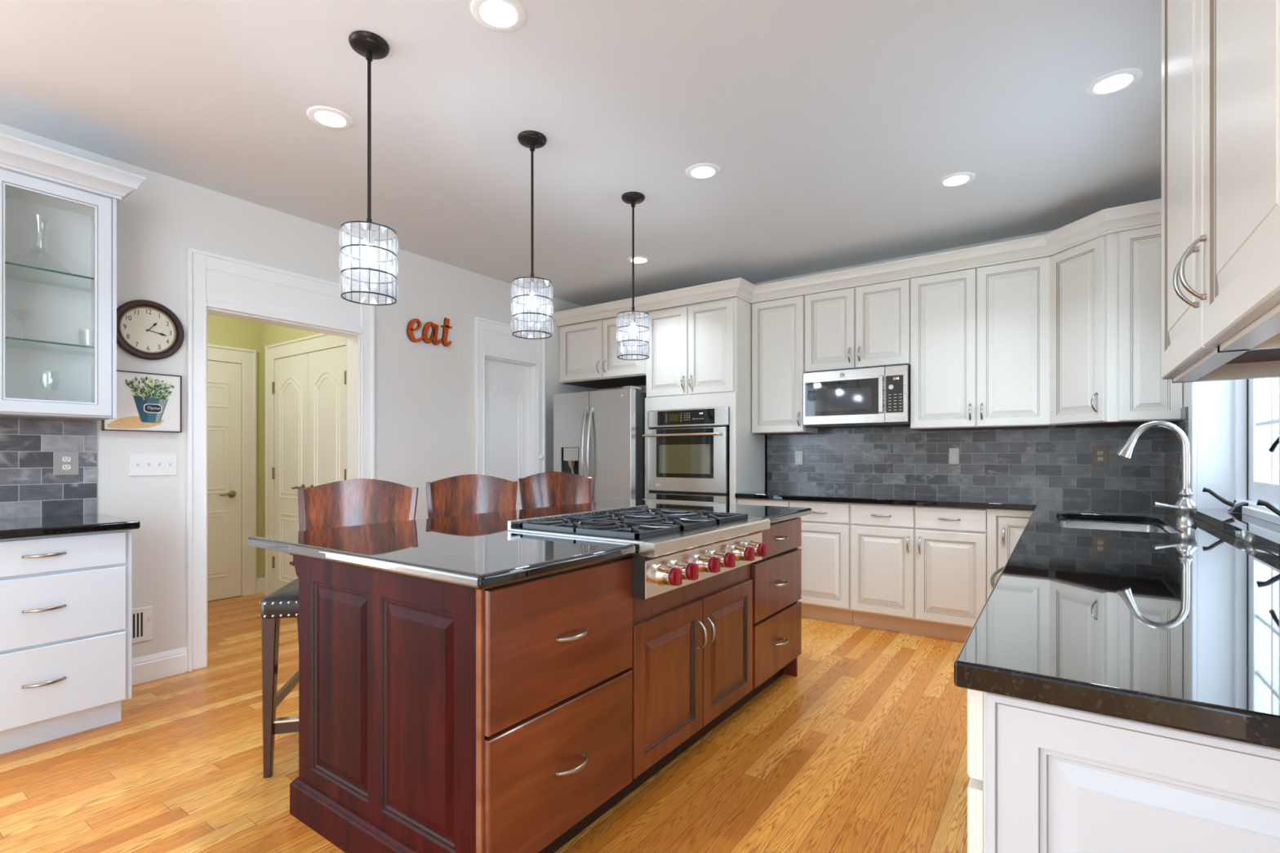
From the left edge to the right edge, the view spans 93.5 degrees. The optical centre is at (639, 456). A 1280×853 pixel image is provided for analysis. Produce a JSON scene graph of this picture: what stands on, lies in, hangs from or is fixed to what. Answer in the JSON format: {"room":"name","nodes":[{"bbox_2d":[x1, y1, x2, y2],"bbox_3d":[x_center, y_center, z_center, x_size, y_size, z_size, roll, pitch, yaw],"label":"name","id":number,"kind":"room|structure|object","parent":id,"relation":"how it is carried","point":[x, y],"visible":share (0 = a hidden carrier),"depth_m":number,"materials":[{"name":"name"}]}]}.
{"room":"kitchen","nodes":[
{"label":"kitchen","id":0,"kind":"room"},
{"bbox_2d":[207,314,262,602],"bbox_3d":[-3.995,-0.170,4.500,0.150,2.740,2.380,0,0,35],"label":"wall","id":1,"kind":"structure","parent":0,"point":[221,331],"depth_m":5.27,"materials":[{"name":"yellow paint"}]},
{"bbox_2d":[207,360,241,600],"bbox_3d":[-3.626,0.197,4.841,0.064,1.983,0.762,0,0,35],"label":"door","id":2,"kind":"structure","parent":1,"relation":"in","point":[224,379],"depth_m":5.05,"materials":[{"name":"white paint"}]},
{"bbox_2d":[207,343,256,596],"bbox_3d":[-3.641,0.135,4.848,0.030,2.130,0.997,0,0,35],"label":"trim","id":3,"kind":"structure","parent":1,"relation":"attached to","point":[246,357],"depth_m":5.19,"materials":[{"name":"white paint"}]},
{"bbox_2d":[0,123,598,658],"bbox_3d":[-2.846,-0.170,3.065,0.150,2.740,8.150,0,0,35],"label":"wall","id":4,"kind":"structure","parent":0,"point":[424,393],"depth_m":3.80,"materials":[{"name":"paint"}]},
{"bbox_2d":[0,417,97,519],"bbox_3d":[-2.933,0.043,2.800,0.012,0.486,0.615,0,0,35],"label":"wall tile","id":5,"kind":"structure","parent":4,"relation":"attached to","point":[29,488],"depth_m":2.89,"materials":[{"name":"grey tile"}]},
{"bbox_2d":[53,451,79,475],"bbox_3d":[-2.815,0.031,2.952,0.007,0.118,0.092,0,0,35],"label":"outlet","id":6,"kind":"object","parent":5,"relation":"attached to","point":[64,463],"visible":1,"depth_m":2.95,"materials":[{"name":"grey plastic"}]},
{"bbox_2d":[62,456,71,462],"bbox_3d":[-2.813,0.011,2.950,0.002,0.025,0.032,0,0,35],"label":"socket","id":7,"kind":"object","parent":6,"relation":"attached to","point":[64,459],"depth_m":2.95,"materials":[{"name":"white plastic"}]},
{"bbox_2d":[62,464,71,470],"bbox_3d":[-2.813,0.051,2.950,0.002,0.025,0.032,0,0,35],"label":"socket","id":8,"kind":"object","parent":6,"relation":"attached to","point":[64,467],"depth_m":2.95,"materials":[{"name":"white plastic"}]},
{"bbox_2d":[0,133,146,421],"bbox_3d":[-2.729,-0.760,2.733,0.421,1.160,0.661,0,0,35],"label":"upper cabinet","id":9,"kind":"object","parent":4,"relation":"attached to","point":[81,233],"visible":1,"depth_m":2.83,"materials":[{"name":"white paint"}]},
{"bbox_2d":[4,305,38,324],"bbox_3d":[-2.788,-0.594,2.713,0.110,0.154,0.110,0,0,35],"label":"martini glass","id":10,"kind":"object","parent":9,"relation":"on","point":[19,305],"visible":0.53,"depth_m":2.71,"materials":[{"name":"clear glass"}]},
{"bbox_2d":[7,214,71,278],"bbox_3d":[-2.761,-0.972,2.768,0.210,0.262,0.210,0,0,35],"label":"decanter","id":11,"kind":"object","parent":9,"relation":"on","point":[30,273],"visible":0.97,"depth_m":2.78,"materials":[{"name":"clear glass"}]},
{"bbox_2d":[34,369,60,397],"bbox_3d":[-2.725,-0.299,2.767,0.084,0.189,0.084,0,0,35],"label":"wine glass","id":12,"kind":"object","parent":9,"relation":"in","point":[37,370],"visible":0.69,"depth_m":2.75,"materials":[{"name":"clear glass"}]},
{"bbox_2d":[4,338,93,355],"bbox_3d":[-2.792,-0.512,2.737,0.291,0.008,0.514,0,0,35],"label":"glass shelf","id":13,"kind":"object","parent":9,"relation":"attached to","point":[15,345],"depth_m":2.81,"materials":[{"name":"clear glass"}]},
{"bbox_2d":[78,328,93,346],"bbox_3d":[-2.627,-0.559,2.872,0.080,0.083,0.080,0,0,35],"label":"tumbler","id":14,"kind":"object","parent":9,"relation":"on","point":[79,329],"visible":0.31,"depth_m":2.85,"materials":[{"name":"clear glass"}]},
{"bbox_2d":[101,369,182,432],"bbox_3d":[-2.641,-0.291,3.198,0.032,0.313,0.333,0,0,35],"label":"painting","id":15,"kind":"object","parent":4,"relation":"attached to","point":[146,402],"visible":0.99,"depth_m":3.20,"materials":[{"name":"white paper"}]},
{"bbox_2d":[131,605,152,644],"bbox_3d":[-2.683,0.893,3.150,0.020,0.182,0.216,0,0,35],"label":"air vent","id":16,"kind":"object","parent":4,"relation":"in","point":[142,617],"visible":0.4,"depth_m":3.20,"materials":[{"name":"white plastic"}]},
{"bbox_2d":[116,299,184,359],"bbox_3d":[-2.629,-0.678,3.217,0.030,0.316,0.316,0,0,35],"label":"wall clock","id":17,"kind":"object","parent":4,"relation":"attached to","point":[148,330],"visible":0.98,"depth_m":3.22,"materials":[{"name":"brown"}]},
{"bbox_2d":[128,453,177,476],"bbox_3d":[-2.621,0.043,3.238,0.020,0.116,0.206,0,0,35],"label":"switch plate","id":18,"kind":"object","parent":4,"relation":"attached to","point":[140,464],"visible":1,"depth_m":3.23,"materials":[{"name":"white plastic"}]},
{"bbox_2d":[131,647,186,685],"bbox_3d":[-2.649,1.132,3.201,0.016,0.136,0.398,0,0,35],"label":"baseboard","id":19,"kind":"structure","parent":4,"relation":"attached to","point":[148,668],"depth_m":3.25,"materials":[{"name":"white paint"}]},
{"bbox_2d":[186,247,374,671],"bbox_3d":[-2.270,0.015,3.858,0.179,2.370,1.115,0,0,35],"label":"trim","id":20,"kind":"structure","parent":4,"relation":"attached to","point":[213,280],"depth_m":3.56,"materials":[{"name":"white paint"}]},
{"bbox_2d":[406,317,452,346],"bbox_3d":[-1.623,-0.984,4.652,0.018,0.236,0.395,0,0,35],"label":"eat letters","id":21,"kind":"object","parent":4,"relation":"attached to","point":[410,330],"visible":1,"depth_m":4.64,"materials":[{"name":"orange metal"}]},
{"bbox_2d":[484,359,529,510],"bbox_3d":[-1.204,0.171,5.395,0.092,2.034,0.600,0,0,35],"label":"door","id":22,"kind":"structure","parent":4,"relation":"in","point":[507,385],"depth_m":5.43,"materials":[{"name":"white paint"}]},
{"bbox_2d":[475,316,545,475],"bbox_3d":[-1.196,0.015,5.389,0.179,2.370,0.815,0,0,35],"label":"trim","id":23,"kind":"structure","parent":4,"relation":"attached to","point":[495,339],"depth_m":5.35,"materials":[{"name":"white paint"}]},
{"bbox_2d":[539,453,544,459],"bbox_3d":[-0.914,0.000,5.631,0.030,0.052,0.052,0,0,35],"label":"peg","id":24,"kind":"object","parent":4,"relation":"attached to","point":[541,456],"visible":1,"depth_m":5.62,"materials":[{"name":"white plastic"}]},
{"bbox_2d":[262,323,346,577],"bbox_3d":[-2.632,-0.170,4.906,1.615,2.740,0.150,0,0,35],"label":"wall","id":25,"kind":"structure","parent":0,"point":[271,334],"depth_m":5.28,"materials":[{"name":"yellow paint"}]},
{"bbox_2d":[256,577,265,594],"bbox_3d":[-3.301,1.132,5.250,0.125,0.136,0.055,0,0,35],"label":"baseboard","id":26,"kind":"structure","parent":25,"relation":"attached to","point":[263,580],"depth_m":5.27,"materials":[{"name":"white paint"}]},
{"bbox_2d":[271,353,308,591],"bbox_3d":[-2.912,0.179,4.972,0.582,2.018,0.064,0,0,35],"label":"door","id":27,"kind":"structure","parent":25,"relation":"in","point":[290,387],"depth_m":5.00,"materials":[{"name":"white paint"}]},
{"bbox_2d":[265,333,347,595],"bbox_3d":[-2.666,0.120,4.820,1.403,2.160,0.030,0,0,35],"label":"trim","id":28,"kind":"structure","parent":25,"relation":"attached to","point":[318,342],"depth_m":5.15,"materials":[{"name":"white paint"}]},
{"bbox_2d":[306,346,346,488],"bbox_3d":[-2.430,0.179,4.634,0.582,2.018,0.064,0,0,35],"label":"door","id":29,"kind":"structure","parent":25,"relation":"in","point":[327,367],"depth_m":4.64,"materials":[{"name":"white paint"}]},
{"bbox_2d":[0,593,970,852],"bbox_3d":[-1.601,1.230,2.284,6.615,0.060,8.300,0,0,35],"label":"floor","id":30,"kind":"structure","parent":0,"point":[864,749],"depth_m":2.30,"materials":[{"name":"brown wood"}]},
{"bbox_2d":[0,529,131,754],"bbox_3d":[-2.671,0.762,2.632,0.629,0.876,0.571,0,0,35],"label":"base cabinet","id":31,"kind":"object","parent":30,"relation":"on","point":[65,600],"visible":1,"depth_m":2.52,"materials":[{"name":"white paint"}]},
{"bbox_2d":[0,513,140,539],"bbox_3d":[-2.668,0.305,2.638,0.629,0.038,0.595,0,0,35],"label":"countertop","id":32,"kind":"structure","parent":31,"relation":"on","point":[48,526],"depth_m":2.58,"materials":[{"name":"black stone"}]},
{"bbox_2d":[259,478,418,778],"bbox_3d":[-1.251,0.651,2.573,0.514,1.097,0.591,0,0,-13],"label":"bar stool","id":33,"kind":"object","parent":30,"relation":"on","point":[360,501],"visible":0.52,"depth_m":2.73,"materials":[{"name":"brown wood"}]},
{"bbox_2d":[289,553,632,852],"bbox_3d":[-0.622,0.762,2.025,1.086,0.876,0.642,0,0,35],"label":"base cabinet","id":34,"kind":"object","parent":30,"relation":"on","point":[434,717],"visible":0.94,"depth_m":1.71,"materials":[{"name":"red wood"}]},
{"bbox_2d":[247,498,812,590],"bbox_3d":[-0.229,0.305,2.778,1.274,0.038,2.355,0,0,35],"label":"countertop","id":35,"kind":"structure","parent":34,"relation":"on","point":[478,551],"depth_m":1.97,"materials":[{"name":"black stone"}]},
{"bbox_2d":[507,505,769,599],"bbox_3d":[0.055,0.356,2.512,0.728,0.217,0.952,0,0,35],"label":"cooktop","id":36,"kind":"object","parent":35,"relation":"in","point":[675,548],"visible":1,"depth_m":2.27,"materials":[{"name":"silver metal"}]},
{"bbox_2d":[519,513,747,540],"bbox_3d":[0.008,0.280,2.528,0.570,0.002,0.868,0,0,35],"label":"grate","id":37,"kind":"object","parent":36,"relation":"on","point":[646,536],"depth_m":2.33,"materials":[{"name":"black metal"}]},
{"bbox_2d":[426,474,517,518],"bbox_3d":[-0.916,0.651,3.286,0.514,1.097,0.591,0,0,-15],"label":"bar stool","id":38,"kind":"object","parent":30,"relation":"on","point":[468,494],"visible":0.14,"depth_m":3.53,"materials":[{"name":"brown wood"}]},
{"bbox_2d":[518,471,591,509],"bbox_3d":[-0.499,0.651,3.959,0.514,1.097,0.591,0,0,-22],"label":"bar stool","id":39,"kind":"object","parent":30,"relation":"on","point":[547,489],"visible":0.1,"depth_m":4.20,"materials":[{"name":"brown wood"}]},
{"bbox_2d":[553,386,646,502],"bbox_3d":[-0.243,0.287,5.641,0.893,1.785,0.844,0,0,35],"label":"refrigerator","id":40,"kind":"object","parent":30,"relation":"on","point":[597,435],"visible":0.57,"depth_m":5.26,"materials":[{"name":"grey metal"}]},
{"bbox_2d":[610,564,752,808],"bbox_3d":[-0.116,0.836,2.651,0.977,0.728,0.959,0,0,35],"label":"base cabinet","id":41,"kind":"object","parent":30,"relation":"on","point":[692,643],"visible":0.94,"depth_m":2.29,"materials":[{"name":"brown wood"}]},
{"bbox_2d":[644,297,766,504],"bbox_3d":[0.567,-0.035,5.246,0.873,2.469,0.652,0,0,35],"label":"tall cabinet","id":42,"kind":"object","parent":30,"relation":"on","point":[700,354],"visible":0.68,"depth_m":4.95,"materials":[{"name":"beige paint"}]},
{"bbox_2d":[642,407,729,503],"bbox_3d":[0.524,0.290,5.196,0.772,1.370,0.651,0,0,35],"label":"double oven","id":43,"kind":"object","parent":42,"relation":"in","point":[688,450],"visible":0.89,"depth_m":4.95,"materials":[{"name":"silver metal"}]},
{"bbox_2d":[735,517,801,711],"bbox_3d":[0.291,0.762,3.326,1.086,0.876,0.611,0,0,35],"label":"base cabinet","id":44,"kind":"object","parent":30,"relation":"on","point":[776,578],"visible":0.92,"depth_m":3.02,"materials":[{"name":"red wood"}]},
{"bbox_2d":[737,497,853,624],"bbox_3d":[1.285,0.762,4.736,0.880,0.876,0.643,0,0,35],"label":"base cabinet","id":45,"kind":"object","parent":30,"relation":"on","point":[825,548],"visible":0.25,"depth_m":4.36,"materials":[{"name":"beige paint"}]},
{"bbox_2d":[850,502,986,642],"bbox_3d":[1.991,0.762,4.241,0.840,0.876,0.643,0,0,35],"label":"base cabinet","id":46,"kind":"object","parent":30,"relation":"on","point":[915,570],"visible":0.98,"depth_m":4.00,"materials":[{"name":"beige paint"}]},
{"bbox_2d":[989,565,1004,591],"bbox_3d":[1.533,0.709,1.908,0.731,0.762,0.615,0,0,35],"label":"handle","id":47,"kind":"object","parent":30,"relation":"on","point":[994,576],"visible":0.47,"depth_m":2.08,"materials":[{"name":"silver metal"}]},
{"bbox_2d":[986,509,1158,599],"bbox_3d":[2.709,0.762,3.742,0.906,0.876,0.635,0,0,35],"label":"base cabinet","id":48,"kind":"object","parent":30,"relation":"on","point":[1005,528],"visible":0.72,"depth_m":3.73,"materials":[{"name":"beige paint"}]},
{"bbox_2d":[967,688,1279,852],"bbox_3d":[1.044,0.762,1.154,0.682,0.876,1.162,0,0,35],"label":"base cabinet","id":49,"kind":"object","parent":30,"relation":"on","point":[1044,778],"visible":0.48,"depth_m":0.77,"materials":[{"name":"beige paint"}]},
{"bbox_2d":[734,489,1279,750],"bbox_3d":[1.045,0.305,2.860,2.642,0.038,3.992,0,0,35],"label":"countertop","id":50,"kind":"structure","parent":49,"relation":"on","point":[1179,629],"depth_m":1.05,"materials":[{"name":"black stone"}]},
{"bbox_2d":[1056,520,1168,533],"bbox_3d":[2.087,0.413,2.671,0.426,0.173,0.826,0,0,35],"label":"sink","id":51,"kind":"object","parent":50,"relation":"in","point":[1064,523],"visible":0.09,"depth_m":2.98,"materials":[{"name":"metal"}]},
{"bbox_2d":[1116,420,1197,527],"bbox_3d":[2.170,0.066,2.529,0.261,0.440,0.098,0,0,35],"label":"faucet","id":52,"kind":"object","parent":50,"relation":"on","point":[1185,508],"visible":1,"depth_m":2.48,"materials":[{"name":"grey metal"}]},
{"bbox_2d":[0,0,1161,306],"bbox_3d":[-1.601,-1.590,2.284,6.615,0.100,8.300,0,0,35],"label":"ceiling","id":53,"kind":"structure","parent":0,"point":[831,128],"depth_m":2.73,"materials":[{"name":"paint"}]},
{"bbox_2d":[306,106,353,129],"bbox_3d":[-1.407,-1.537,2.734,0.190,0.006,0.190,0,0,35],"label":"recessed light","id":54,"kind":"object","parent":53,"relation":"in","point":[330,117],"visible":1,"depth_m":2.73,"materials":[{"name":"white paint"}]},
{"bbox_2d":[339,30,398,305],"bbox_3d":[-1.008,-1.063,2.240,0.203,0.953,0.200,0,0,35],"label":"pendant lamp","id":55,"kind":"object","parent":53,"relation":"hanging from","point":[371,46],"visible":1,"depth_m":2.23,"materials":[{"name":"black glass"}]},
{"bbox_2d":[364,229,374,245],"bbox_3d":[-1.008,-0.815,2.240,0.036,0.050,0.036,0,0,35],"label":"bulb","id":56,"kind":"object","parent":55,"relation":"attached to","point":[366,232],"depth_m":2.23,"materials":[{"name":"white glass"}]},
{"bbox_2d":[470,0,526,31],"bbox_3d":[-0.490,-1.537,2.084,0.190,0.006,0.190,0,0,35],"label":"recessed light","id":57,"kind":"object","parent":53,"relation":"in","point":[499,15],"visible":1,"depth_m":2.09,"materials":[{"name":"white plastic"}]},
{"bbox_2d":[511,130,553,339],"bbox_3d":[-0.520,-1.063,2.906,0.203,0.953,0.200,0,0,35],"label":"pendant lamp","id":58,"kind":"object","parent":53,"relation":"hanging from","point":[532,140],"visible":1,"depth_m":2.90,"materials":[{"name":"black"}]},
{"bbox_2d":[528,282,536,293],"bbox_3d":[-0.520,-0.815,2.906,0.036,0.050,0.036,0,0,35],"label":"socket","id":59,"kind":"object","parent":58,"relation":"attached to","point":[533,286],"depth_m":2.89,"materials":[{"name":"grey metal"}]},
{"bbox_2d":[616,191,649,359],"bbox_3d":[-0.040,-1.063,3.561,0.203,0.953,0.200,0,0,35],"label":"pendant lamp","id":60,"kind":"object","parent":53,"relation":"hanging from","point":[633,198],"visible":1,"depth_m":3.55,"materials":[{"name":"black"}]},
{"bbox_2d":[630,314,635,324],"bbox_3d":[-0.040,-0.815,3.561,0.036,0.050,0.036,0,0,35],"label":"socket","id":61,"kind":"object","parent":60,"relation":"attached to","point":[633,317],"depth_m":3.55,"materials":[{"name":"grey metal"}]},
{"bbox_2d":[626,255,650,264],"bbox_3d":[-0.010,-1.537,4.700,0.190,0.006,0.190,0,0,35],"label":"recessed light","id":62,"kind":"object","parent":53,"relation":"in","point":[638,260],"visible":0.91,"depth_m":4.69,"materials":[{"name":"white plastic"}]},
{"bbox_2d":[685,163,720,180],"bbox_3d":[0.340,-1.537,3.246,0.190,0.006,0.190,0,0,35],"label":"recessed light","id":63,"kind":"object","parent":53,"relation":"in","point":[700,171],"visible":1,"depth_m":3.24,"materials":[{"name":"white plastic"}]},
{"bbox_2d":[937,171,975,187],"bbox_3d":[1.757,-1.537,3.344,0.190,0.006,0.190,0,0,35],"label":"recessed light","id":64,"kind":"object","parent":53,"relation":"in","point":[957,179],"visible":1,"depth_m":3.33,"materials":[{"name":"white plastic"}]},
{"bbox_2d":[1084,67,1142,97],"bbox_3d":[1.947,-1.537,2.476,0.190,0.006,0.190,0,0,35],"label":"recessed light","id":65,"kind":"object","parent":53,"relation":"in","point":[1115,82],"visible":1,"depth_m":2.47,"materials":[{"name":"white plastic"}]},
{"bbox_2d":[598,229,1167,504],"bbox_3d":[1.461,-0.170,5.113,4.850,2.740,0.150,0,0,35],"label":"wall","id":66,"kind":"structure","parent":0,"point":[643,388],"depth_m":4.72,"materials":[{"name":"paint"}]},
{"bbox_2d":[559,312,646,389],"bbox_3d":[-0.211,-0.992,5.791,1.023,0.555,0.652,0,0,35],"label":"upper cabinet","id":67,"kind":"object","parent":66,"relation":"attached to","point":[588,351],"visible":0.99,"depth_m":5.58,"materials":[{"name":"beige paint"}]},
{"bbox_2d":[751,295,817,435],"bbox_3d":[1.188,-0.733,4.975,0.448,1.084,0.382,0,0,35],"label":"upper cabinet","id":68,"kind":"object","parent":66,"relation":"attached to","point":[778,326],"visible":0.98,"depth_m":4.84,"materials":[{"name":"beige paint"}]},
{"bbox_2d":[804,278,910,372],"bbox_3d":[1.689,-0.967,4.623,0.772,0.617,0.382,0,0,35],"label":"upper cabinet","id":69,"kind":"object","parent":66,"relation":"attached to","point":[868,326],"visible":0.94,"depth_m":4.47,"materials":[{"name":"beige paint"}]},
{"bbox_2d":[803,364,910,428],"bbox_3d":[1.674,-0.445,4.587,0.752,0.423,0.440,0,0,35],"label":"microwave","id":70,"kind":"object","parent":69,"relation":"attached to","point":[872,397],"visible":1,"depth_m":4.42,"materials":[{"name":"silver metal"}]},
{"bbox_2d":[766,426,1164,502],"bbox_3d":[2.190,0.013,4.503,2.633,0.546,0.012,0,0,35],"label":"wall tile","id":71,"kind":"structure","parent":66,"relation":"attached to","point":[1054,463],"depth_m":4.33,"materials":[{"name":"grey tile"}]},
{"bbox_2d":[795,450,802,464],"bbox_3d":[1.342,0.008,5.086,0.066,0.118,0.007,0,0,35],"label":"outlet","id":72,"kind":"object","parent":71,"relation":"attached to","point":[798,454],"visible":1,"depth_m":5.08,"materials":[{"name":"grey plastic"}]},
{"bbox_2d":[949,448,959,464],"bbox_3d":[2.303,-0.006,4.412,0.066,0.118,0.007,0,0,35],"label":"outlet","id":73,"kind":"object","parent":71,"relation":"attached to","point":[953,452],"visible":1,"depth_m":4.41,"materials":[{"name":"grey plastic"}]},
{"bbox_2d":[1092,446,1108,466],"bbox_3d":[3.001,-0.006,3.922,0.086,0.126,0.007,0,0,35],"label":"outlet","id":74,"kind":"object","parent":71,"relation":"attached to","point":[1100,454],"visible":1,"depth_m":3.92,"materials":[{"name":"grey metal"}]},
{"bbox_2d":[1097,457,1103,461],"bbox_3d":[2.999,0.013,3.920,0.032,0.025,0.002,0,0,35],"label":"socket","id":75,"kind":"object","parent":74,"relation":"attached to","point":[1099,459],"depth_m":3.92,"materials":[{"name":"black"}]},
{"bbox_2d":[910,256,1051,431],"bbox_3d":[2.345,-0.736,4.163,0.826,1.079,0.382,0,0,35],"label":"upper cabinet","id":76,"kind":"object","parent":66,"relation":"attached to","point":[980,337],"visible":1,"depth_m":4.02,"materials":[{"name":"beige paint"}]},
{"bbox_2d":[1182,382,1188,407],"bbox_3d":[1.605,-0.170,1.226,0.150,2.740,6.050,0,0,35],"label":"wall","id":77,"kind":"structure","parent":0,"point":[1185,385],"depth_m":3.18,"materials":[{"name":"paint"}]},
{"bbox_2d":[1049,224,1182,427],"bbox_3d":[2.851,-0.736,3.656,0.598,1.079,0.613,0,0,35],"label":"upper cabinet","id":78,"kind":"object","parent":77,"relation":"attached to","point":[1105,291],"visible":0.94,"depth_m":3.43,"materials":[{"name":"beige paint"}]},
{"bbox_2d":[552,198,1161,326],"bbox_3d":[1.115,-1.327,4.619,4.546,0.115,0.357,0,0,35],"label":"crown molding","id":79,"kind":"structure","parent":78,"relation":"attached to","point":[1103,222],"depth_m":4.26,"materials":[{"name":"beige paint"}]},
{"bbox_2d":[1164,406,1188,505],"bbox_3d":[3.052,0.013,3.429,0.012,0.546,0.780,0,0,35],"label":"wall tile","id":80,"kind":"structure","parent":77,"relation":"attached to","point":[1172,443],"depth_m":3.42,"materials":[{"name":"grey stone"}]},
{"bbox_2d":[1161,0,1279,382],"bbox_3d":[1.126,-0.785,1.035,0.415,1.200,1.187,0,0,35],"label":"upper cabinet","id":81,"kind":"object","parent":77,"relation":"attached to","point":[1220,59],"visible":1,"depth_m":1.01,"materials":[{"name":"beige paint"}]},
{"bbox_2d":[1188,377,1279,525],"bbox_3d":[2.358,-0.432,2.249,0.243,1.436,1.690,0,0,35],"label":"window","id":82,"kind":"structure","parent":77,"relation":"in","point":[1227,423],"depth_m":2.80,"materials":[{"name":"paint"}]},
{"bbox_2d":[1195,508,1279,556],"bbox_3d":[2.321,0.267,2.272,0.177,0.038,1.485,0,0,35],"label":"window ledge","id":83,"kind":"object","parent":77,"relation":"attached to","point":[1264,535],"visible":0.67,"depth_m":2.18,"materials":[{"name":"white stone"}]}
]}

